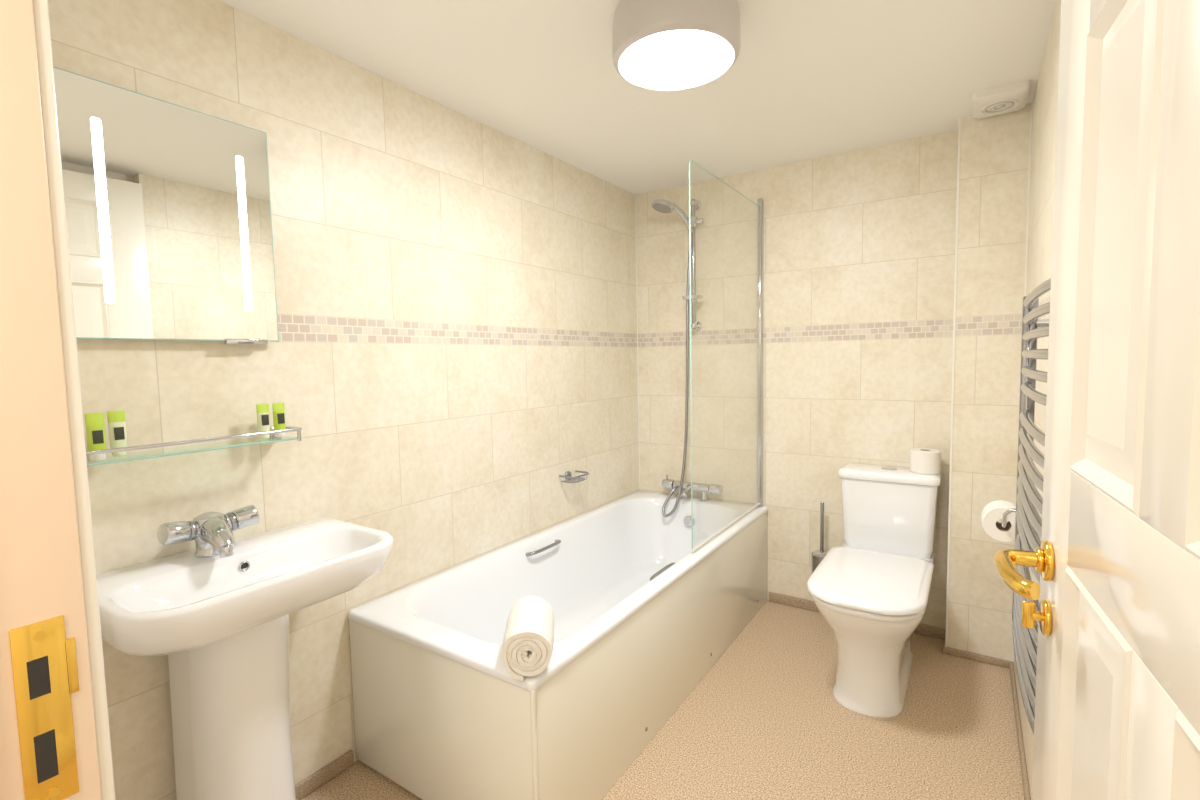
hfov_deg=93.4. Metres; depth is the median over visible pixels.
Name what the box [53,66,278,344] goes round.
mirror
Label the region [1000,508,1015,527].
toilet roll holder
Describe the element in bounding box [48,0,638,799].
wall
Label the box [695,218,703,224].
handle
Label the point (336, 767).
baseboard
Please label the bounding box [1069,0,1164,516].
panel
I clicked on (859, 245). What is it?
wall
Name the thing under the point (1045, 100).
wall
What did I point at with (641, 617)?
bathtub
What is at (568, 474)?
soap holder
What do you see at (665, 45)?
ceiling light
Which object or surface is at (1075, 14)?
stile
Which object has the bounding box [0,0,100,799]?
lining
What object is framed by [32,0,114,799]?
trim
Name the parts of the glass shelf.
shelf glass, gallery rail, rail post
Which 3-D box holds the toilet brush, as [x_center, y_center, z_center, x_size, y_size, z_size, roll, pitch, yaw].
[1.071,0.678,2.719,0.094,0.390,0.123,2,5,33]
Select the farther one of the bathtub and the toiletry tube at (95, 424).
the bathtub
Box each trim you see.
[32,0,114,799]
[635,195,639,489]
[945,117,960,646]
[1012,102,1031,661]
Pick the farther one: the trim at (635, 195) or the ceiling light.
the trim at (635, 195)
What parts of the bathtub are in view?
panel, panel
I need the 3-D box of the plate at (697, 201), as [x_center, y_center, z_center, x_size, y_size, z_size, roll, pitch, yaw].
[0.515,-1.037,3.011,0.052,0.052,0.008,2,5,33]
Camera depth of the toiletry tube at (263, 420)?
1.49 m
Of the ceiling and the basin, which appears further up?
the ceiling
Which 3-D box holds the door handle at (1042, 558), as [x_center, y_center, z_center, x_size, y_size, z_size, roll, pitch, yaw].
[0.636,0.280,0.773,0.158,0.140,0.173,1,5,28]
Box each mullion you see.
[1125,650,1178,799]
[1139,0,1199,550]
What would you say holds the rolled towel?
on the bathtub
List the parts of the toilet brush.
handle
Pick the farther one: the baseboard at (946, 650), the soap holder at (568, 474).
the soap holder at (568, 474)
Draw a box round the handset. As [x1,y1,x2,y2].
[669,201,692,232]
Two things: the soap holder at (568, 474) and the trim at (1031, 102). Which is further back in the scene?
the soap holder at (568, 474)
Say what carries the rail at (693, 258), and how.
attached to the bracket at (692, 325)
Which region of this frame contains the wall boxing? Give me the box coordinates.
[947,103,1030,660]
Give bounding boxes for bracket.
[690,201,698,207]
[691,324,698,328]
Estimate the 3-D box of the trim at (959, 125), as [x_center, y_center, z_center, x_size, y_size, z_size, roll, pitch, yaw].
[1.448,-0.038,2.321,0.007,2.170,0.007,2,5,33]
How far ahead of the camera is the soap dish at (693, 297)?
2.93 m
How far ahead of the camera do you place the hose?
3.02 m
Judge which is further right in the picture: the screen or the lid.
the lid
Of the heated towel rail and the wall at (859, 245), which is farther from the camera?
the wall at (859, 245)
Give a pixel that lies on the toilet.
(872, 590)
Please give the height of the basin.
0.816 m
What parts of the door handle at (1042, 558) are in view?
lever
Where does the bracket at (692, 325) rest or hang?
attached to the wall at (859, 245)
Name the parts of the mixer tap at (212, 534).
handle, knob, spout, knob, handle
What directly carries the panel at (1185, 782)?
attached to the core
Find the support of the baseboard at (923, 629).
attached to the wall at (859, 245)
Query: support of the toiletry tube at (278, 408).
on the glass shelf
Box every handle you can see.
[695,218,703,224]
[993,540,1054,635]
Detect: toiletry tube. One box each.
[85,413,105,460]
[107,410,126,455]
[256,404,269,438]
[272,402,285,436]
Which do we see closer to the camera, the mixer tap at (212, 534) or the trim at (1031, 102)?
the mixer tap at (212, 534)
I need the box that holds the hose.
[662,232,692,516]
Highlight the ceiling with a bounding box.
[219,0,1055,194]
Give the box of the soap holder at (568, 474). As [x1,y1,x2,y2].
[559,470,588,482]
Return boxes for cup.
[811,552,822,572]
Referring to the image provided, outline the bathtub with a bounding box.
[348,490,767,799]
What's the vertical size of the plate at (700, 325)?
0.052 m
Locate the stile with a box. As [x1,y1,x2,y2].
[1032,0,1089,799]
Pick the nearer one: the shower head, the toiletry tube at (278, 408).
the toiletry tube at (278, 408)
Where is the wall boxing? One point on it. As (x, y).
(994, 150)
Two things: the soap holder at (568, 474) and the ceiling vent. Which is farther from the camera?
the soap holder at (568, 474)
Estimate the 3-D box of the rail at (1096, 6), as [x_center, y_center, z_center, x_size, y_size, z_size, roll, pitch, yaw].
[0.478,-0.485,0.426,0.036,0.110,0.584,1,5,28]
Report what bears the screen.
on the bathtub
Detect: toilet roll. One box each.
[909,448,940,473]
[981,500,1015,542]
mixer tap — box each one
[157,505,258,557]
[662,474,722,501]
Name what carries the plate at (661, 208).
attached to the shower head
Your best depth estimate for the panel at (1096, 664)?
0.65 m
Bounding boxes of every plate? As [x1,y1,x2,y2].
[9,615,78,799]
[653,204,670,212]
[695,200,700,209]
[695,321,701,330]
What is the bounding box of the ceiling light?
[612,0,740,90]
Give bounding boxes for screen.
[689,160,763,551]
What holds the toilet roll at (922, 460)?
on the toilet
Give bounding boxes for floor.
[302,600,1024,799]
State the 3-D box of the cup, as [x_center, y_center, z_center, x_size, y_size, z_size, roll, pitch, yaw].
[1.065,0.807,2.716,0.094,0.133,0.094,2,5,33]
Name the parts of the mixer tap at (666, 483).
knob, spout, leg, knob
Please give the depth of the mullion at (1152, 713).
0.49 m
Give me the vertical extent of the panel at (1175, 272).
0.545 m
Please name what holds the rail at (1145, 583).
attached to the core
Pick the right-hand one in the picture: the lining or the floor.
the floor
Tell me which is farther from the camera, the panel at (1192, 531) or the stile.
the stile
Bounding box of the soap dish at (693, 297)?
[682,295,702,299]
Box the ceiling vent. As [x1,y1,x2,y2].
[972,80,1029,118]
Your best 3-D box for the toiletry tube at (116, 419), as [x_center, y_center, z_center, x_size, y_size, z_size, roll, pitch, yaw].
[-1.069,0.074,1.253,0.026,0.100,0.032,2,5,33]
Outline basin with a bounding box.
[96,517,392,799]
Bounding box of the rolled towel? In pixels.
[502,596,553,680]
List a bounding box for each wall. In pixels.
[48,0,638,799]
[636,130,957,628]
[1013,0,1060,799]
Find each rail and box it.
[691,199,695,329]
[1012,278,1050,734]
[1067,471,1199,735]
[1089,0,1106,31]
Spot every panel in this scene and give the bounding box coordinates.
[1056,566,1132,799]
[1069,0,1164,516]
[1170,710,1199,799]
[1185,279,1199,559]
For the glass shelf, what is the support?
attached to the wall at (456, 297)
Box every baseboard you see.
[295,750,353,799]
[769,592,945,639]
[943,646,1012,668]
[1010,663,1030,799]
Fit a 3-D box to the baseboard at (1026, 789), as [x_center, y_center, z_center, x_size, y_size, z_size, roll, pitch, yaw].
[1.209,1.121,1.600,0.012,0.030,1.601,2,5,33]
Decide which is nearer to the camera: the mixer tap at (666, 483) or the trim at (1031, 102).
the trim at (1031, 102)
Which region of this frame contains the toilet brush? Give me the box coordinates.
[811,502,827,572]
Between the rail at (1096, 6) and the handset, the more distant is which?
the handset
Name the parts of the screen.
hinge post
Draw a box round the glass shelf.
[86,426,301,468]
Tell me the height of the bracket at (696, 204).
0.028 m
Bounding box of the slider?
[690,216,697,227]
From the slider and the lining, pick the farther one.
the slider
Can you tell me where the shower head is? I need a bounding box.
[651,199,673,213]
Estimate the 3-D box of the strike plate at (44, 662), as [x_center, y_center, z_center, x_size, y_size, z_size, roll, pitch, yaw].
[-0.574,0.327,0.591,0.004,0.197,0.048,2,5,33]
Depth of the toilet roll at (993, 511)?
1.77 m
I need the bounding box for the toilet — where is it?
[807,463,941,717]

